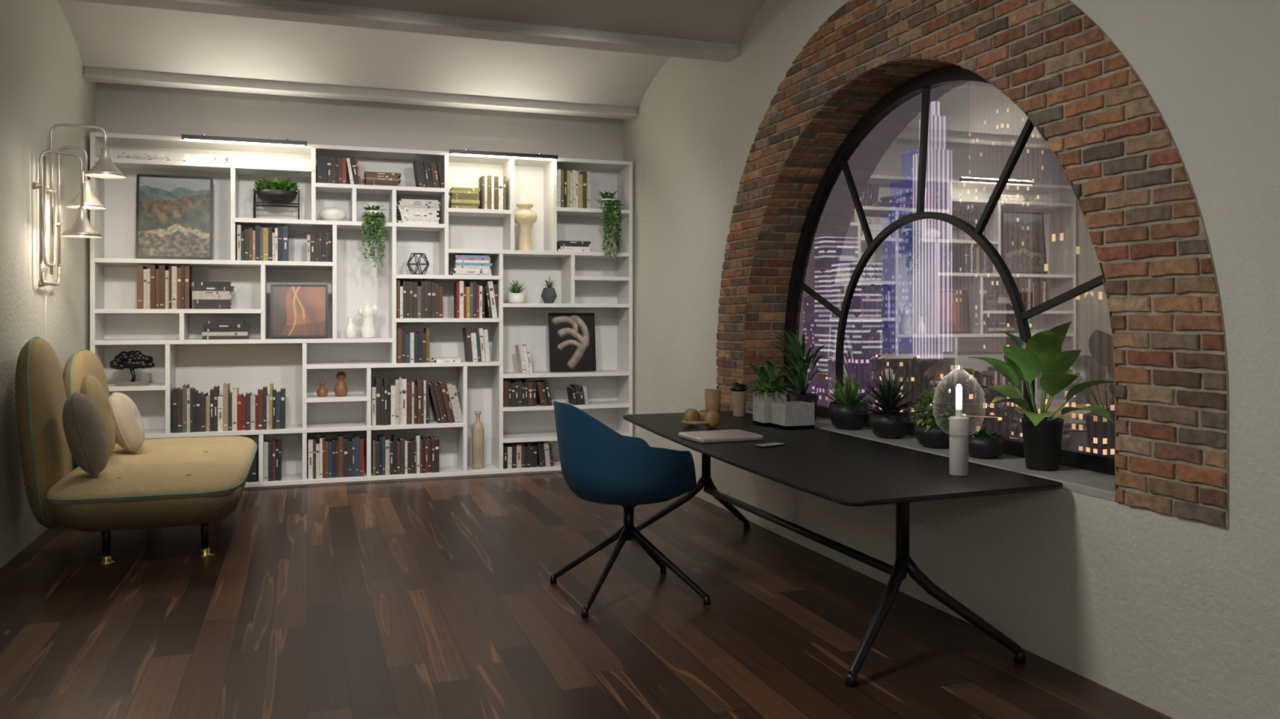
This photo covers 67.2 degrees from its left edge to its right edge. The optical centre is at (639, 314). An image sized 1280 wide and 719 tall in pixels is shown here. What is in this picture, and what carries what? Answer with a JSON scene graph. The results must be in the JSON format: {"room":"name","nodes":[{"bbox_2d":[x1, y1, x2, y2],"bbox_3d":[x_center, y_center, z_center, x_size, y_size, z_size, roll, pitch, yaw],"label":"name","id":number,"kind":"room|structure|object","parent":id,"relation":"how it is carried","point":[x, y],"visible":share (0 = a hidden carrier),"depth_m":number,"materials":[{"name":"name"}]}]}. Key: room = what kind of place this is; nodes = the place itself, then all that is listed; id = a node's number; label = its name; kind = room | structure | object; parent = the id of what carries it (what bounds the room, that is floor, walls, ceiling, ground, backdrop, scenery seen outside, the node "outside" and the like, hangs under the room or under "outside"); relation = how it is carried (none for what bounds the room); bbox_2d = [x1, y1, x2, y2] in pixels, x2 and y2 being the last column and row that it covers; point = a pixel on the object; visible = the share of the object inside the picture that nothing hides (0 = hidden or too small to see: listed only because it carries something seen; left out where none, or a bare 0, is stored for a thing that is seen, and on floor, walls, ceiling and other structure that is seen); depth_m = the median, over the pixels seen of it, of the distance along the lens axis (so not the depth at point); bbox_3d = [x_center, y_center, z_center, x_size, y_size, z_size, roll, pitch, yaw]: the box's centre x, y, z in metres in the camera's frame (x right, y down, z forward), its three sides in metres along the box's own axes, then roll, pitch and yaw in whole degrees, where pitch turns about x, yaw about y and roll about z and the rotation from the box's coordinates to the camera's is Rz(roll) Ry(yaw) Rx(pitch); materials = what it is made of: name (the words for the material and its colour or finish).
{"room":"office","nodes":[
{"label":"office","id":0,"kind":"room"},
{"bbox_2d":[0,0,95,568],"bbox_3d":[-2.770,-0.410,2.809,0.200,3.620,10.720,0,0,-19],"label":"wall","id":1,"kind":"structure","parent":0,"point":[43,86],"depth_m":5.88,"materials":[{"name":"paint"}]},
{"bbox_2d":[32,123,126,340],"bbox_3d":[-3.622,-0.070,6.301,0.472,2.340,0.606,0,0,-19],"label":"wall sconce","id":2,"kind":"object","parent":1,"relation":"attached to","point":[81,228],"visible":1,"depth_m":6.22,"materials":[{"name":"metal"}]},
{"bbox_2d":[95,82,622,160],"bbox_3d":[-2.296,-0.410,8.539,4.440,3.620,0.200,0,0,-19],"label":"wall","id":3,"kind":"structure","parent":0,"point":[124,108],"depth_m":8.35,"materials":[{"name":"paint"}]},
{"bbox_2d":[57,0,766,107],"bbox_3d":[-0.577,-2.115,3.567,4.540,0.470,10.720,0,0,-19],"label":"ceiling","id":4,"kind":"structure","parent":0,"point":[107,36],"depth_m":7.34,"materials":[{"name":"paint"}]},
{"bbox_2d":[82,66,639,119],"bbox_3d":[-2.136,-1.855,8.075,4.440,0.110,0.180,0,0,-19],"label":"ceiling beam","id":5,"kind":"structure","parent":4,"relation":"attached to","point":[93,74],"depth_m":7.93,"materials":[{"name":"white paint"}]},
{"bbox_2d":[71,0,740,62],"bbox_3d":[-1.433,-1.855,6.043,4.440,0.110,0.200,0,0,-19],"label":"ceiling beam","id":6,"kind":"structure","parent":4,"relation":"attached to","point":[297,11],"depth_m":6.06,"materials":[{"name":"white paint"}]},
{"bbox_2d":[0,471,1173,718],"bbox_3d":[-0.577,1.450,3.567,4.840,0.100,10.720,0,0,-19],"label":"floor","id":7,"kind":"structure","parent":0,"point":[427,598],"depth_m":4.33,"materials":[{"name":"brown wood"}]},
{"bbox_2d":[14,336,257,565],"bbox_3d":[-3.147,0.762,6.213,1.208,1.277,2.284,0,0,-19],"label":"sofa","id":8,"kind":"object","parent":7,"relation":"on","point":[182,482],"visible":0.87,"depth_m":5.32,"materials":[{"name":"fabric"}]},
{"bbox_2d":[62,391,109,475],"bbox_3d":[-3.105,0.665,5.402,0.225,0.470,0.393,0,0,-19],"label":"cushion","id":9,"kind":"object","parent":8,"relation":"on","point":[84,428],"visible":1,"depth_m":5.27,"materials":[{"name":"grey fabric"}]},
{"bbox_2d":[80,373,115,456],"bbox_3d":[-3.349,0.625,5.953,0.180,0.523,0.354,0,0,-19],"label":"cushion","id":10,"kind":"object","parent":8,"relation":"on","point":[91,386],"visible":0.59,"depth_m":5.88,"materials":[{"name":"fabric"}]},
{"bbox_2d":[108,392,144,452],"bbox_3d":[-3.388,0.705,6.341,0.212,0.394,0.393,0,0,-19],"label":"cushion","id":11,"kind":"object","parent":8,"relation":"on","point":[128,423],"visible":0.78,"depth_m":6.23,"materials":[{"name":"beige fabric"}]},
{"bbox_2d":[89,131,632,489],"bbox_3d":[-2.195,0.000,8.246,4.374,2.800,0.381,0,0,-19],"label":"bookshelf","id":12,"kind":"object","parent":7,"relation":"on","point":[588,282],"visible":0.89,"depth_m":8.27,"materials":[{"name":"white wood"}]},
{"bbox_2d":[109,350,154,386],"bbox_3d":[-3.971,0.415,7.536,0.318,0.274,0.100,0,0,-19],"label":"tree sculpture","id":13,"kind":"object","parent":12,"relation":"on","point":[131,360],"visible":1,"depth_m":7.51,"materials":[{"name":"black metal"}]},
{"bbox_2d":[115,151,169,160],"bbox_3d":[-3.914,-1.236,7.604,0.361,0.056,0.192,0,0,-19],"label":"magazines","id":14,"kind":"object","parent":12,"relation":"in","point":[119,154],"visible":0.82,"depth_m":7.51,"materials":[{"name":"paper"}]},
{"bbox_2d":[137,264,191,309],"bbox_3d":[-3.774,-0.221,7.655,0.369,0.347,0.228,0,0,-19],"label":"books","id":15,"kind":"object","parent":12,"relation":"in","point":[162,288],"visible":1,"depth_m":7.56,"materials":[{"name":"paper"}]},
{"bbox_2d":[135,173,213,259],"bbox_3d":[-3.706,-0.779,7.675,0.550,0.670,0.090,0,0,-19],"label":"framed landscape picture","id":16,"kind":"object","parent":12,"relation":"on","point":[175,213],"visible":1,"depth_m":7.67,"materials":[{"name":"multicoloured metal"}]},
{"bbox_2d":[182,154,228,163],"bbox_3d":[-3.490,-1.241,7.748,0.322,0.066,0.188,0,0,-19],"label":"magazines","id":17,"kind":"object","parent":12,"relation":"in","point":[188,157],"visible":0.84,"depth_m":7.66,"materials":[{"name":"paper"}]},
{"bbox_2d":[191,281,234,309],"bbox_3d":[-3.439,-0.157,7.772,0.300,0.219,0.201,0,0,-19],"label":"books","id":18,"kind":"object","parent":12,"relation":"in","point":[205,295],"visible":1,"depth_m":7.68,"materials":[{"name":"paper"}]},
{"bbox_2d":[201,320,248,339],"bbox_3d":[-3.351,0.120,7.799,0.343,0.150,0.194,0,0,-19],"label":"books","id":19,"kind":"object","parent":12,"relation":"in","point":[213,330],"visible":1,"depth_m":7.71,"materials":[{"name":"paper"}]},
{"bbox_2d":[172,382,285,432],"bbox_3d":[-3.320,0.742,7.812,0.830,0.370,0.227,0,0,-19],"label":"books","id":20,"kind":"object","parent":12,"relation":"in","point":[193,411],"visible":1,"depth_m":7.72,"materials":[{"name":"paper"}]},
{"bbox_2d":[181,134,306,146],"bbox_3d":[-3.136,-1.388,7.665,0.920,0.046,0.102,0,0,-19],"label":"picture light","id":21,"kind":"object","parent":12,"relation":"on","point":[192,137],"visible":1,"depth_m":7.62,"materials":[{"name":"black metal"}]},
{"bbox_2d":[246,444,257,482],"bbox_3d":[-3.205,1.179,7.843,0.166,0.338,0.211,0,0,-19],"label":"books","id":22,"kind":"object","parent":12,"relation":"in","point":[253,475],"visible":0.18,"depth_m":7.77,"materials":[{"name":"paper"}]},
{"bbox_2d":[237,224,288,261],"bbox_3d":[-3.086,-0.581,7.893,0.384,0.286,0.227,0,0,-19],"label":"books","id":23,"kind":"object","parent":12,"relation":"in","point":[261,243],"visible":0.83,"depth_m":7.80,"materials":[{"name":"paper"}]},
{"bbox_2d":[263,438,281,481],"bbox_3d":[-3.014,1.183,7.908,0.130,0.329,0.204,0,0,-19],"label":"books","id":24,"kind":"object","parent":12,"relation":"in","point":[272,449],"visible":1,"depth_m":7.82,"materials":[{"name":"paper"}]},
{"bbox_2d":[253,177,299,219],"bbox_3d":[-2.986,-0.950,7.918,0.375,0.346,0.347,0,0,-19],"label":"potted plant","id":25,"kind":"object","parent":12,"relation":"on","point":[275,193],"visible":1,"depth_m":7.82,"materials":[{"name":"green plant"}]},
{"bbox_2d":[270,284,328,338],"bbox_3d":[-2.822,-0.033,7.981,0.450,0.450,0.090,0,0,-19],"label":"picture","id":26,"kind":"object","parent":12,"relation":"in","point":[296,310],"visible":1,"depth_m":7.98,"materials":[{"name":"orange paper"}]},
{"bbox_2d":[306,231,331,262],"bbox_3d":[-2.675,-0.561,8.028,0.190,0.247,0.214,0,0,-19],"label":"books","id":27,"kind":"object","parent":12,"relation":"in","point":[318,249],"visible":0.89,"depth_m":7.94,"materials":[{"name":"paper"}]},
{"bbox_2d":[316,381,328,396],"bbox_3d":[-2.654,0.618,8.044,0.090,0.130,0.090,0,0,-19],"label":"figurine","id":28,"kind":"object","parent":12,"relation":"on","point":[322,391],"visible":1,"depth_m":8.02,"materials":[{"name":"brown wood"}]},
{"bbox_2d":[319,207,346,221],"bbox_3d":[-2.574,-0.838,8.072,0.224,0.120,0.224,0,0,-19],"label":"ceramic bowl","id":29,"kind":"object","parent":12,"relation":"on","point":[337,214],"visible":0.84,"depth_m":7.99,"materials":[{"name":"white ceramic"}]},
{"bbox_2d":[308,434,364,479],"bbox_3d":[-2.551,1.178,8.084,0.440,0.338,0.232,0,0,-19],"label":"books","id":30,"kind":"object","parent":12,"relation":"in","point":[340,457],"visible":1,"depth_m":8.00,"materials":[{"name":"paper"}]},
{"bbox_2d":[316,155,361,184],"bbox_3d":[-2.525,-1.206,8.086,0.352,0.243,0.225,0,0,-19],"label":"books","id":31,"kind":"object","parent":12,"relation":"in","point":[328,171],"visible":0.92,"depth_m":8.00,"materials":[{"name":"paper"}]},
{"bbox_2d":[333,371,347,396],"bbox_3d":[-2.512,0.578,8.093,0.110,0.210,0.110,0,0,-19],"label":"figurine","id":32,"kind":"object","parent":12,"relation":"on","point":[340,388],"visible":1,"depth_m":8.06,"materials":[{"name":"brown wood"}]},
{"bbox_2d":[344,316,356,338],"bbox_3d":[-2.425,0.105,8.071,0.100,0.180,0.100,0,0,-19],"label":"vase","id":33,"kind":"object","parent":12,"relation":"on","point":[350,332],"visible":1,"depth_m":8.04,"materials":[{"name":"white ceramic"}]},
{"bbox_2d":[357,302,377,337],"bbox_3d":[-2.304,0.045,8.165,0.136,0.300,0.136,0,0,24],"label":"vase","id":34,"kind":"object","parent":12,"relation":"on","point":[367,330],"visible":1,"depth_m":8.12,"materials":[{"name":"white ceramic"}]},
{"bbox_2d":[360,204,386,267],"bbox_3d":[-2.227,-0.669,8.089,0.225,0.553,0.279,0,0,-10],"label":"ivy plant","id":35,"kind":"object","parent":12,"relation":"on","point":[373,215],"visible":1,"depth_m":8.00,"materials":[{"name":"green plant"}]},
{"bbox_2d":[364,171,400,186],"bbox_3d":[-2.195,-1.143,8.202,0.295,0.118,0.200,0,0,-19],"label":"books","id":36,"kind":"object","parent":12,"relation":"in","point":[371,178],"visible":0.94,"depth_m":8.11,"materials":[{"name":"paper"}]},
{"bbox_2d":[371,433,439,475],"bbox_3d":[-2.016,1.186,8.265,0.550,0.323,0.230,0,0,-19],"label":"books","id":37,"kind":"object","parent":12,"relation":"in","point":[417,455],"visible":1,"depth_m":8.18,"materials":[{"name":"paper"}]},
{"bbox_2d":[396,328,429,363],"bbox_3d":[-1.957,0.260,8.279,0.270,0.295,0.211,0,0,-19],"label":"books","id":38,"kind":"object","parent":12,"relation":"in","point":[411,348],"visible":0.97,"depth_m":8.19,"materials":[{"name":"paper"}]},
{"bbox_2d":[371,376,462,425],"bbox_3d":[-1.919,0.729,8.300,0.766,0.398,0.234,0,0,-19],"label":"books","id":39,"kind":"object","parent":12,"relation":"in","point":[402,402],"visible":1,"depth_m":8.19,"materials":[{"name":"paper"}]},
{"bbox_2d":[406,253,429,275],"bbox_3d":[-1.912,-0.440,8.301,0.182,0.185,0.208,0,0,-19],"label":"ornament","id":40,"kind":"object","parent":12,"relation":"on","point":[416,264],"visible":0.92,"depth_m":8.27,"materials":[{"name":"metal"}]},
{"bbox_2d":[396,199,439,223],"bbox_3d":[-1.913,-0.880,8.300,0.349,0.206,0.201,0,0,-19],"label":"magazines","id":41,"kind":"object","parent":12,"relation":"in","point":[410,211],"visible":0.98,"depth_m":8.21,"materials":[{"name":"paper"}]},
{"bbox_2d":[396,279,442,318],"bbox_3d":[-1.907,-0.140,8.301,0.380,0.335,0.223,0,0,-19],"label":"books","id":42,"kind":"object","parent":12,"relation":"in","point":[424,300],"visible":1,"depth_m":8.20,"materials":[{"name":"paper"}]},
{"bbox_2d":[413,160,444,187],"bbox_3d":[-1.825,-1.204,8.331,0.254,0.240,0.219,0,0,-19],"label":"books","id":43,"kind":"object","parent":12,"relation":"in","point":[427,175],"visible":0.86,"depth_m":8.24,"materials":[{"name":"paper"}]},
{"bbox_2d":[431,356,460,362],"bbox_3d":[-1.687,0.389,8.373,0.229,0.036,0.191,0,0,-19],"label":"books","id":44,"kind":"object","parent":12,"relation":"in","point":[455,359],"visible":1,"depth_m":8.29,"materials":[{"name":"paper"}]},
{"bbox_2d":[448,186,479,208],"bbox_3d":[-1.543,-1.009,8.428,0.252,0.184,0.200,0,0,-19],"label":"books","id":45,"kind":"object","parent":12,"relation":"in","point":[460,197],"visible":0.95,"depth_m":8.34,"materials":[{"name":"paper"}]},
{"bbox_2d":[450,254,492,275],"bbox_3d":[-1.482,-0.431,8.448,0.340,0.176,0.199,0,0,-19],"label":"books","id":46,"kind":"object","parent":12,"relation":"in","point":[463,264],"visible":0.97,"depth_m":8.36,"materials":[{"name":"paper"}]},
{"bbox_2d":[453,280,497,318],"bbox_3d":[-1.430,-0.135,8.464,0.388,0.325,0.220,0,0,-19],"label":"books","id":47,"kind":"object","parent":12,"relation":"in","point":[474,300],"visible":1,"depth_m":8.37,"materials":[{"name":"paper"}]},
{"bbox_2d":[462,327,489,361],"bbox_3d":[-1.439,0.259,8.459,0.208,0.298,0.218,0,0,-19],"label":"books","id":48,"kind":"object","parent":12,"relation":"in","point":[476,345],"visible":1,"depth_m":8.38,"materials":[{"name":"paper"}]},
{"bbox_2d":[471,411,484,469],"bbox_3d":[-1.425,1.097,8.469,0.110,0.500,0.110,0,0,-19],"label":"bottle vase","id":49,"kind":"object","parent":12,"relation":"on","point":[477,428],"visible":1,"depth_m":8.43,"materials":[{"name":"beige ceramic"}]},
{"bbox_2d":[479,174,506,209],"bbox_3d":[-1.307,-1.072,8.509,0.210,0.309,0.220,0,0,-19],"label":"books","id":50,"kind":"object","parent":12,"relation":"in","point":[492,193],"visible":0.87,"depth_m":8.41,"materials":[{"name":"paper"}]},
{"bbox_2d":[448,149,558,159],"bbox_3d":[-1.180,-1.388,8.341,0.940,0.046,0.102,0,0,-19],"label":"picture light","id":51,"kind":"object","parent":12,"relation":"on","point":[466,152],"visible":1,"depth_m":8.29,"materials":[{"name":"black metal"}]},
{"bbox_2d":[506,278,526,303],"bbox_3d":[-1.102,-0.213,8.593,0.241,0.222,0.195,0,0,-19],"label":"potted succulent","id":52,"kind":"object","parent":12,"relation":"in","point":[515,297],"visible":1,"depth_m":8.53,"materials":[{"name":"white ceramic"}]},
{"bbox_2d":[514,344,532,373],"bbox_3d":[-1.044,0.390,8.601,0.126,0.256,0.219,0,0,-19],"label":"books","id":53,"kind":"object","parent":12,"relation":"in","point":[522,353],"visible":1,"depth_m":8.51,"materials":[{"name":"paper"}]},
{"bbox_2d":[514,201,537,250],"bbox_3d":[-1.028,-0.787,8.606,0.224,0.440,0.224,0,0,-19],"label":"vase","id":54,"kind":"object","parent":12,"relation":"on","point":[524,217],"visible":0.89,"depth_m":8.55,"materials":[{"name":"beige ceramic"}]},
{"bbox_2d":[502,378,552,407],"bbox_3d":[-1.020,0.688,8.607,0.435,0.238,0.227,0,0,-19],"label":"books","id":55,"kind":"object","parent":12,"relation":"in","point":[523,393],"visible":0.99,"depth_m":8.51,"materials":[{"name":"paper"}]},
{"bbox_2d":[502,441,553,468],"bbox_3d":[-1.012,1.237,8.603,0.449,0.221,0.213,0,0,-19],"label":"books","id":56,"kind":"object","parent":12,"relation":"in","point":[515,455],"visible":0.94,"depth_m":8.51,"materials":[{"name":"paper"}]},
{"bbox_2d":[541,275,558,303],"bbox_3d":[-0.813,-0.233,8.679,0.175,0.261,0.140,0,0,41],"label":"potted succulent","id":57,"kind":"object","parent":12,"relation":"on","point":[548,295],"visible":1,"depth_m":8.64,"materials":[{"name":"grey ceramic"}]},
{"bbox_2d":[547,312,595,372],"bbox_3d":[-0.616,0.247,8.744,0.430,0.530,0.090,0,0,-19],"label":"picture","id":58,"kind":"object","parent":12,"relation":"on","point":[571,335],"visible":1,"depth_m":8.74,"materials":[{"name":"black paper"}]},
{"bbox_2d":[556,168,590,208],"bbox_3d":[-0.630,-1.132,8.740,0.320,0.349,0.222,0,0,-19],"label":"books","id":59,"kind":"object","parent":12,"relation":"in","point":[573,188],"visible":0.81,"depth_m":8.64,"materials":[{"name":"paper"}]},
{"bbox_2d":[556,240,590,252],"bbox_3d":[-0.622,-0.616,8.744,0.303,0.098,0.196,0,0,-19],"label":"books","id":60,"kind":"object","parent":12,"relation":"in","point":[562,246],"visible":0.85,"depth_m":8.65,"materials":[{"name":"paper"}]},
{"bbox_2d":[566,383,588,404],"bbox_3d":[-0.569,0.718,8.752,0.164,0.180,0.204,0,0,-19],"label":"books","id":61,"kind":"object","parent":12,"relation":"in","point":[577,394],"visible":1,"depth_m":8.67,"materials":[{"name":"paper"}]},
{"bbox_2d":[598,187,623,261],"bbox_3d":[-0.286,-0.823,8.776,0.237,0.674,0.295,0,0,-19],"label":"ivy plant","id":62,"kind":"object","parent":12,"relation":"on","point":[607,202],"visible":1,"depth_m":8.68,"materials":[{"name":"green plant"}]},
{"bbox_2d":[550,400,710,618],"bbox_3d":[-0.078,0.912,4.840,0.724,0.975,0.680,0,0,-19],"label":"desk chair","id":63,"kind":"object","parent":7,"relation":"on","point":[600,464],"depth_m":4.58,"materials":[{"name":"blue fabric"}]},
{"bbox_2d":[622,410,1062,687],"bbox_3d":[0.708,1.030,5.022,1.004,0.740,3.090,0,0,-19],"label":"desk","id":64,"kind":"object","parent":7,"relation":"on","point":[843,469],"visible":0.84,"depth_m":4.11,"materials":[{"name":"black wood"}]},
{"bbox_2d":[681,408,719,427],"bbox_3d":[0.334,0.608,5.645,0.191,0.102,0.214,0,0,-44],"label":"headphones","id":65,"kind":"object","parent":64,"relation":"on","point":[691,416],"visible":1,"depth_m":5.60,"materials":[{"name":"beige leather"}]},
{"bbox_2d":[698,410,707,420],"bbox_3d":[0.417,0.629,6.016,0.110,0.060,0.110,0,0,-19],"label":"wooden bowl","id":66,"kind":"object","parent":64,"relation":"on","point":[702,413],"visible":0.27,"depth_m":5.98,"materials":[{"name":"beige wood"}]},
{"bbox_2d":[704,389,720,413],"bbox_3d":[0.485,0.580,6.431,0.110,0.160,0.110,0,0,-19],"label":"pencil cup","id":67,"kind":"object","parent":64,"relation":"on","point":[712,397],"visible":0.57,"depth_m":6.39,"materials":[{"name":"brown wood"}]},
{"bbox_2d":[678,429,763,443],"bbox_3d":[0.427,0.646,5.131,0.370,0.028,0.296,0,0,-22],"label":"laptop","id":68,"kind":"object","parent":64,"relation":"on","point":[730,435],"visible":1,"depth_m":5.06,"materials":[{"name":"metal"}]},
{"bbox_2d":[730,382,747,417],"bbox_3d":[0.645,0.550,6.275,0.112,0.219,0.112,0,0,-19],"label":"coffee cup","id":69,"kind":"object","parent":64,"relation":"on","point":[738,397],"visible":1,"depth_m":6.24,"materials":[{"name":"beige cardboard"}]},
{"bbox_2d":[753,442,785,448],"bbox_3d":[0.651,0.655,4.849,0.158,0.008,0.078,0,0,-37],"label":"smartphone","id":70,"kind":"object","parent":64,"relation":"on","point":[772,444],"visible":1,"depth_m":4.83,"materials":[{"name":"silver metal"}]},
{"bbox_2d":[742,359,814,430],"bbox_3d":[0.795,0.463,5.779,0.339,0.393,0.494,0,0,-19],"label":"concrete planter","id":71,"kind":"object","parent":64,"relation":"on","point":[771,406],"visible":1,"depth_m":5.71,"materials":[{"name":"concrete"}]},
{"bbox_2d":[932,364,986,475],"bbox_3d":[1.317,0.433,3.979,0.211,0.452,0.211,0,0,-19],"label":"table lamp","id":72,"kind":"object","parent":64,"relation":"on","point":[958,434],"visible":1,"depth_m":3.95,"materials":[{"name":"clear glass"}]},
{"bbox_2d":[622,0,1279,718],"bbox_3d":[1.715,-0.410,4.359,0.410,3.620,10.320,0,0,-19],"label":"wall","id":73,"kind":"structure","parent":0,"point":[1177,617],"depth_m":3.62,"materials":[{"name":"paint"}]},
{"bbox_2d":[746,411,1115,502],"bbox_3d":[1.434,0.678,5.151,0.400,0.036,3.190,0,0,-19],"label":"window sill","id":74,"kind":"structure","parent":73,"relation":"attached to","point":[1080,481],"depth_m":4.13,"materials":[{"name":"stone"}]},
{"bbox_2d":[748,328,828,419],"bbox_3d":[0.925,0.371,6.051,0.483,0.578,0.648,0,0,-19],"label":"palm","id":75,"kind":"object","parent":74,"relation":"on","point":[799,370],"visible":0.94,"depth_m":6.04,"materials":[{"name":"plant"}]},
{"bbox_2d":[818,369,875,430],"bbox_3d":[1.208,0.489,5.579,0.305,0.341,0.360,0,0,-19],"label":"agave","id":76,"kind":"object","parent":74,"relation":"on","point":[851,420],"visible":0.98,"depth_m":5.51,"materials":[{"name":"plant"}]},
{"bbox_2d":[842,368,921,439],"bbox_3d":[1.289,0.468,5.168,0.425,0.383,0.492,0,0,-19],"label":"yucca","id":77,"kind":"object","parent":74,"relation":"on","point":[888,424],"visible":0.98,"depth_m":5.12,"materials":[{"name":"plant"}]},
{"bbox_2d":[907,386,963,448],"bbox_3d":[1.472,0.508,4.805,0.266,0.304,0.271,0,0,-19],"label":"boxwood","id":78,"kind":"object","parent":74,"relation":"on","point":[928,434],"visible":0.94,"depth_m":4.74,"materials":[{"name":"plant"}]},
{"bbox_2d":[968,426,1006,458],"bbox_3d":[1.593,0.587,4.466,0.200,0.144,0.200,0,0,-19],"label":"potted succulent","id":79,"kind":"object","parent":74,"relation":"on","point":[982,445],"visible":0.91,"depth_m":4.39,"materials":[{"name":"black ceramic"}]},
{"bbox_2d":[970,321,1115,471],"bbox_3d":[1.641,0.343,4.108,0.431,0.633,0.742,0,0,-19],"label":"potted plant","id":80,"kind":"object","parent":74,"relation":"on","point":[1042,434],"visible":0.98,"depth_m":4.05,"materials":[{"name":"plant"}]},
{"bbox_2d":[715,0,1228,528],"bbox_3d":[1.426,-0.532,5.148,0.421,2.456,4.120,0,0,-19],"label":"arch surround","id":81,"kind":"object","parent":73,"relation":"attached to","point":[1126,171],"visible":0.94,"depth_m":3.73,"materials":[{"name":"red brick"}]},
{"bbox_2d":[783,65,1115,475],"bbox_3d":[1.549,-0.320,5.191,0.060,1.956,3.195,0,0,-19],"label":"window","id":82,"kind":"structure","parent":81,"relation":"attached to","point":[922,83],"depth_m":5.28,"materials":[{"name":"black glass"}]},
{"label":"outside","id":83,"kind":"structure","parent":0,"visible":0},
{"bbox_2d":[798,81,1115,456],"bbox_3d":[43.638,9.900,57.408,200.000,65.000,200.000,0,0,-19],"label":"city buildings","id":84,"kind":"structure","parent":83,"point":[935,301],"depth_m":58.42,"materials":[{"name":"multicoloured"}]}
]}

